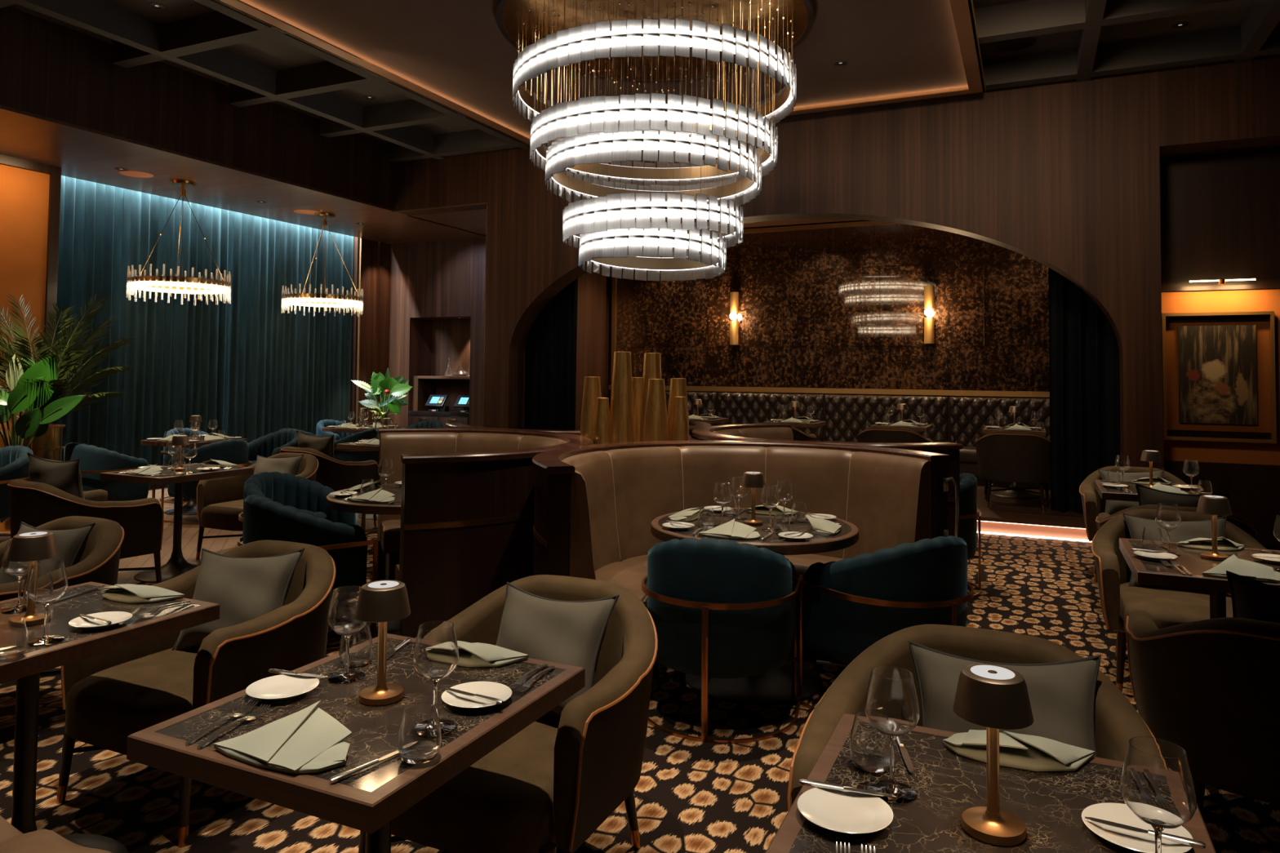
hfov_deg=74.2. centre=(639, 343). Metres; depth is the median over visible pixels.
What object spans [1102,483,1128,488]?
plate
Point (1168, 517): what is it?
bowl
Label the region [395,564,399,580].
seat cushion
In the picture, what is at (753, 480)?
table lamp
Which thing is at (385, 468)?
bowl
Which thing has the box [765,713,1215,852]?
dining table
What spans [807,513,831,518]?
butter knife
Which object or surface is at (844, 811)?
plate
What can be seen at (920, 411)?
bowl
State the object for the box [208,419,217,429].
bowl
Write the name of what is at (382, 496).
napkin
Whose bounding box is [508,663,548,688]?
fork
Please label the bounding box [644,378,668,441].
vase
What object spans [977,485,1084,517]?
floor
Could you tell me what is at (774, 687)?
round dining table
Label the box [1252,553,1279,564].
plate
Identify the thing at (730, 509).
tumbler
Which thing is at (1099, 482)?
butter knife
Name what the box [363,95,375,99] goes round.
recessed light
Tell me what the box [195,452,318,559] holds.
armchair
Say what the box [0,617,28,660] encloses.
tumbler
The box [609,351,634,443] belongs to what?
vase
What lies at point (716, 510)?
plate
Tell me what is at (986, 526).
trim
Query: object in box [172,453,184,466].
tumbler
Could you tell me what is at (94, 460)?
barrel chair
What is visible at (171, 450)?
bowl
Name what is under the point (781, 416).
tumbler
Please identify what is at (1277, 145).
ceiling
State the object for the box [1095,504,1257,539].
armchair
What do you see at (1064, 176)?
wall
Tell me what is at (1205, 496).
diffuser
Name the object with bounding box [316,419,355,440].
barrel chair
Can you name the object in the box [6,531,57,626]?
table lamp
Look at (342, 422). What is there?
tumbler
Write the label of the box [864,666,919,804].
wine glass
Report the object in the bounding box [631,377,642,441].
vase
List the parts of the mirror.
frame, mirror panel, mirror panel, mirror panel, mirror panel, mirror panel, mirror panel, frame, frame rail, mirror panel, mirror panel, mirror panel, mirror panel, mirror panel, mirror panel, mirror panel, mirror panel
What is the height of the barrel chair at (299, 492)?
0.815 m
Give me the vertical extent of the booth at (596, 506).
1.090 m
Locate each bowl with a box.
[1,540,39,577]
[26,560,67,604]
[165,440,178,454]
[173,419,183,430]
[182,443,197,458]
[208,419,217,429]
[327,586,366,635]
[346,411,354,419]
[357,413,361,418]
[371,411,378,419]
[374,421,383,431]
[377,458,394,477]
[412,620,458,679]
[712,481,732,505]
[730,476,747,498]
[760,484,780,508]
[776,480,793,502]
[780,404,787,413]
[807,405,814,414]
[864,666,919,736]
[884,407,893,416]
[915,408,924,417]
[994,409,1003,418]
[1031,410,1039,420]
[1115,454,1130,471]
[1155,502,1181,529]
[1182,459,1199,476]
[1273,515,1279,542]
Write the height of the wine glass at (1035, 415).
0.210 m
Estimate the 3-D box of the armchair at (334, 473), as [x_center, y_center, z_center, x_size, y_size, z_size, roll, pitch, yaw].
[-2.998,1.368,8.097,0.804,0.797,0.823,-1,-2,31]
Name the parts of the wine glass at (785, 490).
stem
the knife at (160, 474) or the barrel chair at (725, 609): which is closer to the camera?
the barrel chair at (725, 609)
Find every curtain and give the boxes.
[52,175,353,489]
[524,278,577,430]
[1048,267,1119,514]
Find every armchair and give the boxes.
[0,515,124,676]
[7,479,164,583]
[56,540,336,848]
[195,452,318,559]
[279,446,378,526]
[358,574,657,852]
[755,422,817,441]
[786,624,1154,812]
[856,426,932,443]
[974,431,1051,511]
[1079,466,1186,582]
[1091,508,1266,692]
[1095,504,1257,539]
[1125,609,1279,817]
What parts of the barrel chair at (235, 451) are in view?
leg, frame rail, backrest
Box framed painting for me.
[1161,311,1276,443]
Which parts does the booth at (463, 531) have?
cap rail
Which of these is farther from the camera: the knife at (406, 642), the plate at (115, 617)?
the plate at (115, 617)
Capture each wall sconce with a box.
[729,291,738,345]
[924,284,934,343]
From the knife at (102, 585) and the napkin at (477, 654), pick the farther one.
the knife at (102, 585)
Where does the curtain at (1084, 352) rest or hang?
hanging from the ceiling at (800, 221)
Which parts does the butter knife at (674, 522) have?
handle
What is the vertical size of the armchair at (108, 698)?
0.797 m
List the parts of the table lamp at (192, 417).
lamp shade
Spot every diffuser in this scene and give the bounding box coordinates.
[18,532,47,536]
[368,580,399,588]
[970,665,1014,679]
[1204,495,1223,497]
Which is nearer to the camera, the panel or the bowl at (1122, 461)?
the bowl at (1122, 461)
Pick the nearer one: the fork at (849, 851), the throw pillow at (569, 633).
the fork at (849, 851)
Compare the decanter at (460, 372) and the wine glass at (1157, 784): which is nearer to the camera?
the wine glass at (1157, 784)
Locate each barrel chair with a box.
[0,445,32,536]
[63,442,155,501]
[159,427,208,504]
[160,439,250,524]
[237,494,377,651]
[238,471,365,543]
[248,429,300,466]
[279,427,319,436]
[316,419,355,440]
[333,427,386,465]
[405,419,443,427]
[641,537,802,743]
[791,535,973,711]
[960,472,982,597]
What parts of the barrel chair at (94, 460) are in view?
frame rail, leg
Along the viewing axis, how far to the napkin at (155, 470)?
5.94 m
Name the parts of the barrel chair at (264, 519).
backrest, frame rail, leg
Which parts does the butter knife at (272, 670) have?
handle, blade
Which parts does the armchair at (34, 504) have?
backrest, leg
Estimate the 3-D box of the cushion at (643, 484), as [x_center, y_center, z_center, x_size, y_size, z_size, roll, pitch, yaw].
[0.034,0.997,4.933,0.549,0.768,0.179,2,-3,-36]
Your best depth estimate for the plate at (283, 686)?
1.95 m
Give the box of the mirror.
[608,220,1049,397]
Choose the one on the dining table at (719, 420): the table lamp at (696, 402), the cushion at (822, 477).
the table lamp at (696, 402)
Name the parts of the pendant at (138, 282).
power cord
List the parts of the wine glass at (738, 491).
stem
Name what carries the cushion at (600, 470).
on the booth at (596, 506)
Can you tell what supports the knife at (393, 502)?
on the round dining table at (339, 504)
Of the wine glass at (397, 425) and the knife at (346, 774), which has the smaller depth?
the knife at (346, 774)
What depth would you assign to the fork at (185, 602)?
2.58 m
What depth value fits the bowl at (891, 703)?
1.48 m
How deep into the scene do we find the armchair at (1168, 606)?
4.10 m
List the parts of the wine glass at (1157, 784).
stem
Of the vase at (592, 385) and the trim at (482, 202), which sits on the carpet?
the vase at (592, 385)
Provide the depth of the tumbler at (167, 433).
8.91 m
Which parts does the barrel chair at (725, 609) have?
leg, leg, backrest, frame rail, leg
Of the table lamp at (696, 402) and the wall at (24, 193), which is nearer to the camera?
the wall at (24, 193)
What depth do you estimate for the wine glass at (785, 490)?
4.25 m
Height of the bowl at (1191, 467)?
0.108 m
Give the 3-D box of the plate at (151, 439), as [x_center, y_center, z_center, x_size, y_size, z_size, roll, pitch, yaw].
[-5.100,1.006,8.901,0.156,0.018,0.156,0,-2,25]
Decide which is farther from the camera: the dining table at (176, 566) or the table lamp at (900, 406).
the table lamp at (900, 406)
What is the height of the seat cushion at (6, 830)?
0.188 m
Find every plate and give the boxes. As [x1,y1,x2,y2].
[68,611,132,629]
[146,437,161,440]
[196,466,220,471]
[226,436,241,439]
[245,674,319,701]
[329,491,357,497]
[441,681,511,709]
[662,522,694,530]
[706,506,721,512]
[777,531,813,540]
[797,786,893,834]
[807,513,836,520]
[986,426,999,428]
[1081,803,1193,852]
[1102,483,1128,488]
[1133,551,1177,560]
[1172,484,1196,489]
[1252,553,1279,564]
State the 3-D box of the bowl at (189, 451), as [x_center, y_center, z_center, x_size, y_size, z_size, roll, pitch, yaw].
[-3.241,0.775,6.097,0.094,0.108,0.094,0,-2,25]
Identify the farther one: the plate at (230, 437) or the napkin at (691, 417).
the napkin at (691, 417)
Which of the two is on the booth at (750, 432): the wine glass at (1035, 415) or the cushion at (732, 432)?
the cushion at (732, 432)
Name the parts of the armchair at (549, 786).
leg, seat, leg, leg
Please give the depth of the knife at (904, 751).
1.64 m
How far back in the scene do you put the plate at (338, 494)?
5.05 m
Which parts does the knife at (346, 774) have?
handle, blade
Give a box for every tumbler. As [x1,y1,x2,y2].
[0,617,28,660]
[22,574,35,603]
[163,431,172,439]
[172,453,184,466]
[173,461,186,475]
[188,431,197,439]
[193,429,201,437]
[217,430,225,438]
[338,623,373,666]
[339,420,346,426]
[360,479,374,494]
[361,421,368,426]
[397,702,441,764]
[697,506,715,528]
[707,412,714,419]
[723,497,737,516]
[773,512,790,533]
[778,413,785,420]
[791,502,807,522]
[808,415,815,422]
[849,711,889,773]
[882,416,888,423]
[920,418,927,426]
[991,419,998,426]
[1035,422,1044,431]
[1106,470,1119,484]
[1141,526,1163,550]
[1197,480,1212,494]
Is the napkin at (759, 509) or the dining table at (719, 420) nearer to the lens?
the napkin at (759, 509)
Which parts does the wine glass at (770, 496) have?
stem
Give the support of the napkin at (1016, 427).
on the dining table at (1013, 494)
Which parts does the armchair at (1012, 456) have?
leg, leg, backrest, leg, leg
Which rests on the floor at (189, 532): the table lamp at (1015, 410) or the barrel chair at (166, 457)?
the barrel chair at (166, 457)
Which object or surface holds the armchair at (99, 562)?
on the carpet
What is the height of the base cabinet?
0.860 m
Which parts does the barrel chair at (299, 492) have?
frame rail, leg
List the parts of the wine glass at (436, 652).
stem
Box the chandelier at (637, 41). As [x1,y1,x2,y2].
[496,0,813,280]
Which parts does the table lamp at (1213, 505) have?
stem, lamp shade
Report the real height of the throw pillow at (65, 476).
0.420 m
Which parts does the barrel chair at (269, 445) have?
seat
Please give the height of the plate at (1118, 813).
0.018 m
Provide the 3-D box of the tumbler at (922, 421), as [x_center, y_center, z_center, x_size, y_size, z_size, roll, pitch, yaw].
[3.316,0.926,9.907,0.082,0.092,0.082,0,-2,25]
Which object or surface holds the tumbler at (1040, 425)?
on the dining table at (1013, 494)
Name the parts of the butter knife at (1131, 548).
handle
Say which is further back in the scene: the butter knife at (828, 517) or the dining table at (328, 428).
the dining table at (328, 428)
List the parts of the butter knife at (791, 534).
handle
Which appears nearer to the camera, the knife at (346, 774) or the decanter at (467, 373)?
the knife at (346, 774)
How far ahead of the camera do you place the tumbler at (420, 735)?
1.60 m
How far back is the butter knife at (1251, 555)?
3.44 m
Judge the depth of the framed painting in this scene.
7.75 m
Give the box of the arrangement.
[351,367,412,422]
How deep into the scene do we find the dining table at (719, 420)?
11.03 m
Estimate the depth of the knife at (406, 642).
2.25 m
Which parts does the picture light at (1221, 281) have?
arm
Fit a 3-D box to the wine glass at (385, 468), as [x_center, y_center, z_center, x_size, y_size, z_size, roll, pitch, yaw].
[-1.538,0.807,5.123,0.094,0.210,0.094,0,-2,25]
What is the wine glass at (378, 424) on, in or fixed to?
on the dining table at (341, 446)
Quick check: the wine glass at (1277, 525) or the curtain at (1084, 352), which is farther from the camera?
the curtain at (1084, 352)
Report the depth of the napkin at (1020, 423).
9.96 m
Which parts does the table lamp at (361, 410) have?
lamp shade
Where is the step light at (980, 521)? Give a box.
[977,520,1091,542]
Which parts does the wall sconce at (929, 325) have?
globe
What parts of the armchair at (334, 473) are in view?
backrest, leg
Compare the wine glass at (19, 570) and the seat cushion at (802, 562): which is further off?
the seat cushion at (802, 562)
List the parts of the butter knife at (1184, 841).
blade, handle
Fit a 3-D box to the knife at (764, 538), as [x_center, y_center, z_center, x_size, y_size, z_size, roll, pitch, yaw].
[0.588,0.882,3.888,0.013,0.008,0.218,0,-2,22]
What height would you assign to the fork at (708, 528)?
0.013 m
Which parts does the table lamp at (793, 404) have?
lamp shade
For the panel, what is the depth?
7.76 m
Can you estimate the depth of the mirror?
11.84 m
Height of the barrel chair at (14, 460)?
0.815 m
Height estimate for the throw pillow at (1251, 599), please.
0.415 m
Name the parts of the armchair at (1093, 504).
backrest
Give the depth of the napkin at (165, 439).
8.74 m
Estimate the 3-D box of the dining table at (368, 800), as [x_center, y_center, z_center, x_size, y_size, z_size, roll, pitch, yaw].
[-0.592,1.185,1.911,0.640,0.760,0.760,0,-2,25]
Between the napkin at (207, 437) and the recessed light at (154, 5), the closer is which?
the recessed light at (154, 5)
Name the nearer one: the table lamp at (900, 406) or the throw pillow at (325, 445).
the throw pillow at (325, 445)
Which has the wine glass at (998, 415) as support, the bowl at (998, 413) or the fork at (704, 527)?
the bowl at (998, 413)
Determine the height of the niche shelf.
0.045 m
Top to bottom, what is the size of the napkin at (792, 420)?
0.066 m
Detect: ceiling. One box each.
[0,104,485,244]
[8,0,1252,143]
[407,208,486,235]
[742,218,862,228]
[1160,144,1279,157]
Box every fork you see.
[132,600,190,616]
[134,602,195,617]
[185,701,257,745]
[197,703,270,748]
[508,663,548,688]
[511,666,555,692]
[692,526,707,534]
[697,525,713,535]
[790,529,831,535]
[807,532,828,536]
[835,841,850,852]
[861,844,875,852]
[1160,560,1186,574]
[1170,560,1192,575]
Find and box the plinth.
[591,434,703,444]
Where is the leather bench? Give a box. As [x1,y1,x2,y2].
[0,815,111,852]
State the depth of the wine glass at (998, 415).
9.78 m
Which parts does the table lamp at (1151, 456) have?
stem, lamp shade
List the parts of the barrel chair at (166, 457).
frame rail, backrest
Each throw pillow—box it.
[0,521,95,583]
[26,452,84,498]
[171,548,304,650]
[253,453,304,475]
[296,430,334,458]
[495,582,619,716]
[908,640,1101,757]
[1097,468,1164,515]
[1122,512,1231,594]
[1135,483,1230,507]
[1226,570,1279,622]
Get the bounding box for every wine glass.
[1,540,39,613]
[26,560,67,645]
[165,440,178,468]
[173,419,183,435]
[182,443,197,473]
[190,420,199,431]
[208,419,217,435]
[327,586,366,683]
[346,411,354,423]
[357,413,361,426]
[361,411,368,421]
[371,411,378,423]
[374,421,383,439]
[377,458,394,490]
[394,423,403,427]
[412,620,458,734]
[687,402,691,410]
[706,403,714,412]
[712,481,732,526]
[730,476,747,519]
[760,484,780,531]
[776,480,793,523]
[780,404,787,421]
[807,405,814,422]
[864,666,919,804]
[884,407,893,424]
[915,408,924,426]
[994,409,1003,426]
[1031,410,1039,430]
[1115,454,1130,486]
[1120,736,1196,852]
[1155,502,1181,555]
[1182,459,1199,493]
[1273,515,1279,571]
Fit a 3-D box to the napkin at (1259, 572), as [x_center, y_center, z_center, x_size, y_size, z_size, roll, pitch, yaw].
[2.274,0.845,3.194,0.280,0.066,0.168,0,-2,24]
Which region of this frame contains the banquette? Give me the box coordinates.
[665,391,1050,489]
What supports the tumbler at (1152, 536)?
on the dining table at (1145, 571)
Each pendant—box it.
[126,178,231,305]
[280,212,363,316]
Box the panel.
[1161,288,1279,465]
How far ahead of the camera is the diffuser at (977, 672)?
1.39 m
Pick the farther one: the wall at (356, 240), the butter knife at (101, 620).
the wall at (356, 240)
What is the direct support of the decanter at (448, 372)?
on the niche shelf
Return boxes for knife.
[53,584,105,602]
[79,613,111,624]
[151,474,169,476]
[268,668,329,678]
[328,750,398,782]
[374,637,411,666]
[387,500,400,503]
[445,688,503,704]
[666,520,698,524]
[670,521,694,526]
[761,531,773,540]
[784,531,807,536]
[799,778,897,797]
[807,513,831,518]
[896,736,914,773]
[1084,817,1205,848]
[1098,482,1122,484]
[1130,547,1175,552]
[1250,555,1279,559]
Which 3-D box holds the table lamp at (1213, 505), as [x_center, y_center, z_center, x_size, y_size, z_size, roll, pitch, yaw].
[2.387,0.763,3.518,0.123,0.256,0.123,0,-2,21]
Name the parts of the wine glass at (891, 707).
stem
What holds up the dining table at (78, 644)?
on the carpet
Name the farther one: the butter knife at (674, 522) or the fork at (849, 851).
the butter knife at (674, 522)
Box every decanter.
[444,357,453,376]
[452,361,466,376]
[464,357,470,376]
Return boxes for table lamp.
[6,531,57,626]
[170,435,189,471]
[189,415,202,439]
[354,579,410,706]
[358,408,367,427]
[381,417,393,428]
[693,399,702,417]
[741,471,765,525]
[790,401,799,418]
[896,404,906,421]
[952,663,1034,846]
[1008,406,1020,425]
[1140,449,1161,487]
[1196,494,1231,560]
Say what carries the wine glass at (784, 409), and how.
on the dining table at (817, 424)
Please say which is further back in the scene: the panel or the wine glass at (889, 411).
the wine glass at (889, 411)
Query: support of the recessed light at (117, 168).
in the ceiling at (82, 153)
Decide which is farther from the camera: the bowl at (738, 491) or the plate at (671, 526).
the bowl at (738, 491)
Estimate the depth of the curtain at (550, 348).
11.00 m
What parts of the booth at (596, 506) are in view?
cap rail, pull handle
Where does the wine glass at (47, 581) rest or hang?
on the dining table at (78, 644)
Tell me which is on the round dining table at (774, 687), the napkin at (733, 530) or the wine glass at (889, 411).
the napkin at (733, 530)
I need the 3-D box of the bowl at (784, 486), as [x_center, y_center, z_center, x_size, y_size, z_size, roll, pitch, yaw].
[0.730,0.747,4.282,0.094,0.108,0.094,0,-2,25]
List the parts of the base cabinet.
drawer, drawer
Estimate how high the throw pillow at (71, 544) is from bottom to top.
0.388 m
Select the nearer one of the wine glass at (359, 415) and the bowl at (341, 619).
the bowl at (341, 619)
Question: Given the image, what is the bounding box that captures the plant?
[0,353,86,531]
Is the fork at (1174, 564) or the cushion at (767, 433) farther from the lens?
the cushion at (767, 433)
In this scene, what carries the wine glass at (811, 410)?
on the dining table at (817, 424)
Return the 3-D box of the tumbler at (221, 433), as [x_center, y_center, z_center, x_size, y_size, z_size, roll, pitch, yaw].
[-4.517,0.983,9.131,0.082,0.092,0.082,0,-2,25]
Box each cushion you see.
[0,815,23,841]
[0,829,111,852]
[380,519,400,554]
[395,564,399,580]
[398,463,403,581]
[455,432,523,453]
[518,435,563,449]
[560,459,595,579]
[564,450,620,570]
[595,561,647,608]
[605,446,683,561]
[622,554,648,565]
[679,445,765,510]
[712,428,742,436]
[738,426,793,440]
[765,446,853,558]
[783,554,844,597]
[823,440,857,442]
[843,451,931,559]
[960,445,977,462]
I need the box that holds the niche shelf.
[417,375,469,379]
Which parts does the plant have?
pot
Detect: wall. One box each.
[0,5,393,208]
[0,163,49,448]
[349,236,359,425]
[355,237,391,425]
[386,237,584,430]
[392,54,1279,469]
[582,220,1049,408]
[1160,147,1279,548]
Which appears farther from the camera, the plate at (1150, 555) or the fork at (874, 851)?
the plate at (1150, 555)
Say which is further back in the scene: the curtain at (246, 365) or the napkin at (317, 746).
the curtain at (246, 365)
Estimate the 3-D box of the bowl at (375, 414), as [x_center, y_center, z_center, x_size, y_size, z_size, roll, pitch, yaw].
[-3.555,0.964,11.379,0.094,0.108,0.094,0,-2,25]
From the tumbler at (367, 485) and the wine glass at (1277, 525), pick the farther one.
the tumbler at (367, 485)
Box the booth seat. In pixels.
[377,431,457,541]
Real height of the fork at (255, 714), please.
0.013 m
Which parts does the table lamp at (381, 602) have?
stem, lamp shade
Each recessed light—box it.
[114,167,128,170]
[148,2,165,8]
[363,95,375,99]
[833,60,848,66]
[1171,22,1189,27]
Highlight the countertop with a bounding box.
[408,409,469,417]
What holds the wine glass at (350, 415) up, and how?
on the dining table at (328, 428)
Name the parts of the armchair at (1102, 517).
backrest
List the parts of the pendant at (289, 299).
power cord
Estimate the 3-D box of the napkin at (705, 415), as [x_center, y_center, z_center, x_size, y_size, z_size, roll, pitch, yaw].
[0.929,0.977,11.565,0.280,0.066,0.168,0,-2,15]
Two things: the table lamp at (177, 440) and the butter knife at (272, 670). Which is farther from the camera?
the table lamp at (177, 440)
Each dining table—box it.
[0,582,219,852]
[100,462,253,582]
[126,633,585,852]
[140,436,247,515]
[322,425,394,432]
[325,484,401,635]
[336,441,379,519]
[650,507,858,705]
[688,417,728,424]
[762,419,826,428]
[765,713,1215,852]
[870,422,933,431]
[982,426,1045,498]
[1093,480,1199,502]
[1119,537,1279,618]
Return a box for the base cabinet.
[408,409,469,427]
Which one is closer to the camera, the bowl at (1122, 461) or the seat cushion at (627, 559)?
the seat cushion at (627, 559)
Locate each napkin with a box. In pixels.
[97,583,184,603]
[125,463,163,475]
[156,434,177,441]
[202,458,238,466]
[204,434,225,441]
[208,432,228,438]
[213,700,351,774]
[336,423,356,428]
[347,487,395,503]
[348,480,381,492]
[355,438,379,445]
[457,640,528,667]
[667,506,704,522]
[688,414,702,419]
[698,413,719,417]
[698,519,760,539]
[746,505,791,515]
[779,417,803,422]
[795,416,808,420]
[805,515,841,535]
[888,420,914,426]
[900,418,919,424]
[942,729,1095,771]
[1004,422,1030,426]
[1004,423,1031,431]
[1129,475,1172,484]
[1150,482,1188,493]
[1176,537,1244,550]
[1202,554,1279,582]
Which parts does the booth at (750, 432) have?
cap rail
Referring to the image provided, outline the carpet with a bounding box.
[0,527,1279,852]
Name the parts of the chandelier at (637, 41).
glass panel, glass panel, glass panel, glass panel, glass panel, glass panel, glass panel, glass panel, glass panel, glass panel, glass panel, glass panel, glass panel, glass panel, glass panel, glass panel, glass panel, glass panel, glass panel, glass panel, glass panel, glass panel, glass panel, glass panel, glass panel, glass panel, glass panel, glass panel, glass panel, glass panel, glass panel, glass panel, glass panel, glass panel, glass panel, glass panel, glass panel, glass panel, glass panel, glass panel, glass panel, glass panel, glass panel, glass panel, glass panel, glass panel, glass panel, glass panel, glass panel, glass panel, glass panel, glass panel, glass panel, glass panel, glass panel, glass panel, glass panel, glass panel, glass panel, glass panel, glass panel, glass panel, glass panel, glass panel, glass panel, glass panel, glass panel, glass panel, glass panel, glass panel, glass panel, glass panel, glass panel, glass panel, glass panel, glass panel, glass panel, glass panel, glass panel, glass panel, glass panel, glass panel, glass panel, glass panel, glass panel, glass panel, glass panel, glass panel, glass panel, glass panel, glass panel, glass panel, glass panel, glass panel, glass panel, glass panel, glass panel, glass panel, glass panel, glass panel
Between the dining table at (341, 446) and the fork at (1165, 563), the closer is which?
the fork at (1165, 563)
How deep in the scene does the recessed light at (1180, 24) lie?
7.28 m
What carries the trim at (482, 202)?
attached to the wall at (1064, 176)
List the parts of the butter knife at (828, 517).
handle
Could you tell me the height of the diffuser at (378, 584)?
0.003 m
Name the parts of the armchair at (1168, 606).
leg, seat, backrest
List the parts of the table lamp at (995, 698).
stem, lamp shade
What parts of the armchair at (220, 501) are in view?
leg, seat, backrest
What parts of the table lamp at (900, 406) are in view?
lamp shade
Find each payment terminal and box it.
[424,394,448,411]
[453,395,469,412]
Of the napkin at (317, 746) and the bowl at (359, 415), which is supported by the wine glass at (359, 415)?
the bowl at (359, 415)
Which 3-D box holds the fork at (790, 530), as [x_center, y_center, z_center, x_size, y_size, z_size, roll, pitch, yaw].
[0.795,0.884,3.963,0.199,0.013,0.023,0,-2,23]
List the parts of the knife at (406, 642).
blade, handle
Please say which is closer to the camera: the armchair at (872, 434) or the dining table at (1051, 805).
the dining table at (1051, 805)
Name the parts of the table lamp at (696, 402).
lamp shade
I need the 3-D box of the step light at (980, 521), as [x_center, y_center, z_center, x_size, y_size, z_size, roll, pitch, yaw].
[1.487,1.779,8.992,6.350,0.120,0.020,0,-2,25]
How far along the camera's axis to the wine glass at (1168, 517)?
3.57 m
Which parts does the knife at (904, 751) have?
handle, blade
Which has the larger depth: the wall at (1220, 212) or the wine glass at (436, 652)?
the wall at (1220, 212)
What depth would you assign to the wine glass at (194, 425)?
8.86 m
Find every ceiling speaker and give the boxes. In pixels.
[118,170,153,177]
[293,209,319,214]
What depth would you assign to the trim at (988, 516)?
8.07 m
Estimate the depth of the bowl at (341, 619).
2.02 m
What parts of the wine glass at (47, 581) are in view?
stem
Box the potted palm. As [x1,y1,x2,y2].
[0,292,136,461]
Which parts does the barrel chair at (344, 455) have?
frame rail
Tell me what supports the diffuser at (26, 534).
attached to the table lamp at (32, 547)
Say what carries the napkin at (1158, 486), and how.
on the dining table at (1104, 492)
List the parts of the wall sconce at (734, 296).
globe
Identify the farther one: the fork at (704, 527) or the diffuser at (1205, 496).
the fork at (704, 527)
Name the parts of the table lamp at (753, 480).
stem, lamp shade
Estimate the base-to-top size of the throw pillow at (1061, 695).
0.388 m
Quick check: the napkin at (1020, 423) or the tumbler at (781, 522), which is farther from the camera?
the napkin at (1020, 423)
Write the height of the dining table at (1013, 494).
0.760 m
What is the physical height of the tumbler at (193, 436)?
0.092 m
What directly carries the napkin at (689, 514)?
on the round dining table at (774, 687)
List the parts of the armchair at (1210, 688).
leg, backrest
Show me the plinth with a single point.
(691, 437)
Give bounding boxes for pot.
[22,425,60,461]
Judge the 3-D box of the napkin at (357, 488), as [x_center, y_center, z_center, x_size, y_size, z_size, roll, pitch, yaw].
[-1.706,0.884,5.316,0.168,0.066,0.280,0,-2,23]
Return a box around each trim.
[0,154,61,424]
[356,238,362,423]
[392,202,487,426]
[412,375,435,410]
[977,511,1085,528]
[977,520,1088,540]
[1161,284,1279,291]
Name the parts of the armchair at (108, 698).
leg, seat, leg, backrest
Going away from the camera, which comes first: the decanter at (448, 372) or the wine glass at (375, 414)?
the wine glass at (375, 414)
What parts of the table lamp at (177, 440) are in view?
stem, lamp shade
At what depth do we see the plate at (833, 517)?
4.40 m
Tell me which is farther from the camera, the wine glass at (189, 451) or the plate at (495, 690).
the wine glass at (189, 451)
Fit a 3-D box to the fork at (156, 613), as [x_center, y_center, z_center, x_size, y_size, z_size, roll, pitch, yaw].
[-1.445,0.812,2.585,0.023,0.013,0.199,0,-2,20]
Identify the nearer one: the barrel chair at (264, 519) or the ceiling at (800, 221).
the barrel chair at (264, 519)
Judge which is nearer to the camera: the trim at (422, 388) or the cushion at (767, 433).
the cushion at (767, 433)
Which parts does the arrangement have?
flower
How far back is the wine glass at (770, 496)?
4.04 m
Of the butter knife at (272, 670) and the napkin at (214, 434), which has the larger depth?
the napkin at (214, 434)
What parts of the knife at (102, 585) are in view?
blade, handle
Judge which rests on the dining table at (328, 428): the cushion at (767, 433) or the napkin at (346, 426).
the napkin at (346, 426)
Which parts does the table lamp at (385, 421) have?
lamp shade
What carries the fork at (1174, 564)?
on the dining table at (1145, 571)
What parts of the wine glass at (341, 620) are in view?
stem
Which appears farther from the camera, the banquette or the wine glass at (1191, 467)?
the banquette
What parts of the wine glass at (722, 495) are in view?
stem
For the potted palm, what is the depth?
8.23 m
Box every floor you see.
[0,486,377,584]
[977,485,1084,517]
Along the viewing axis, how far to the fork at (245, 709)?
1.77 m
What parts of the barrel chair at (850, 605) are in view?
leg, frame rail, backrest, leg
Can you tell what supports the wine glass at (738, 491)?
on the round dining table at (774, 687)
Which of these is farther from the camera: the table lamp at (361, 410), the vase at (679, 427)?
the table lamp at (361, 410)
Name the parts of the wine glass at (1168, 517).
stem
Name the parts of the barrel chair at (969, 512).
backrest, frame rail, leg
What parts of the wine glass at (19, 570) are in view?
stem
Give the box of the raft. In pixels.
[216,0,986,146]
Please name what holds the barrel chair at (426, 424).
on the floor at (189, 532)
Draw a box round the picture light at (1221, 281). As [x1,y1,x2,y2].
[1189,278,1255,284]
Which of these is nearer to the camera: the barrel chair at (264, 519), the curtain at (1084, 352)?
the barrel chair at (264, 519)
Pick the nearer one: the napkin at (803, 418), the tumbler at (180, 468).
the tumbler at (180, 468)
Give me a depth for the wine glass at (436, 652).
1.74 m
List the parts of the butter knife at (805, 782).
handle, blade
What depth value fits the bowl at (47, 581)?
2.28 m
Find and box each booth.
[377,427,591,638]
[445,420,711,435]
[532,440,959,652]
[691,423,962,537]
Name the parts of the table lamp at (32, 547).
stem, lamp shade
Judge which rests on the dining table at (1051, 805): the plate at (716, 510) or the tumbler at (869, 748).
the tumbler at (869, 748)
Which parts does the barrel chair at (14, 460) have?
frame rail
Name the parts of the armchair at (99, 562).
backrest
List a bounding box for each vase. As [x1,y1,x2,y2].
[580,376,601,442]
[592,397,610,444]
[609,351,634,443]
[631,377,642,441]
[640,352,662,441]
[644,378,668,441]
[667,377,688,440]
[669,396,688,440]
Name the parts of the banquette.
panel, panel, panel, panel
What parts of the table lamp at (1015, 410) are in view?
stem, lamp shade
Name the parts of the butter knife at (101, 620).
blade, handle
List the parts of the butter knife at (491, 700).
blade, handle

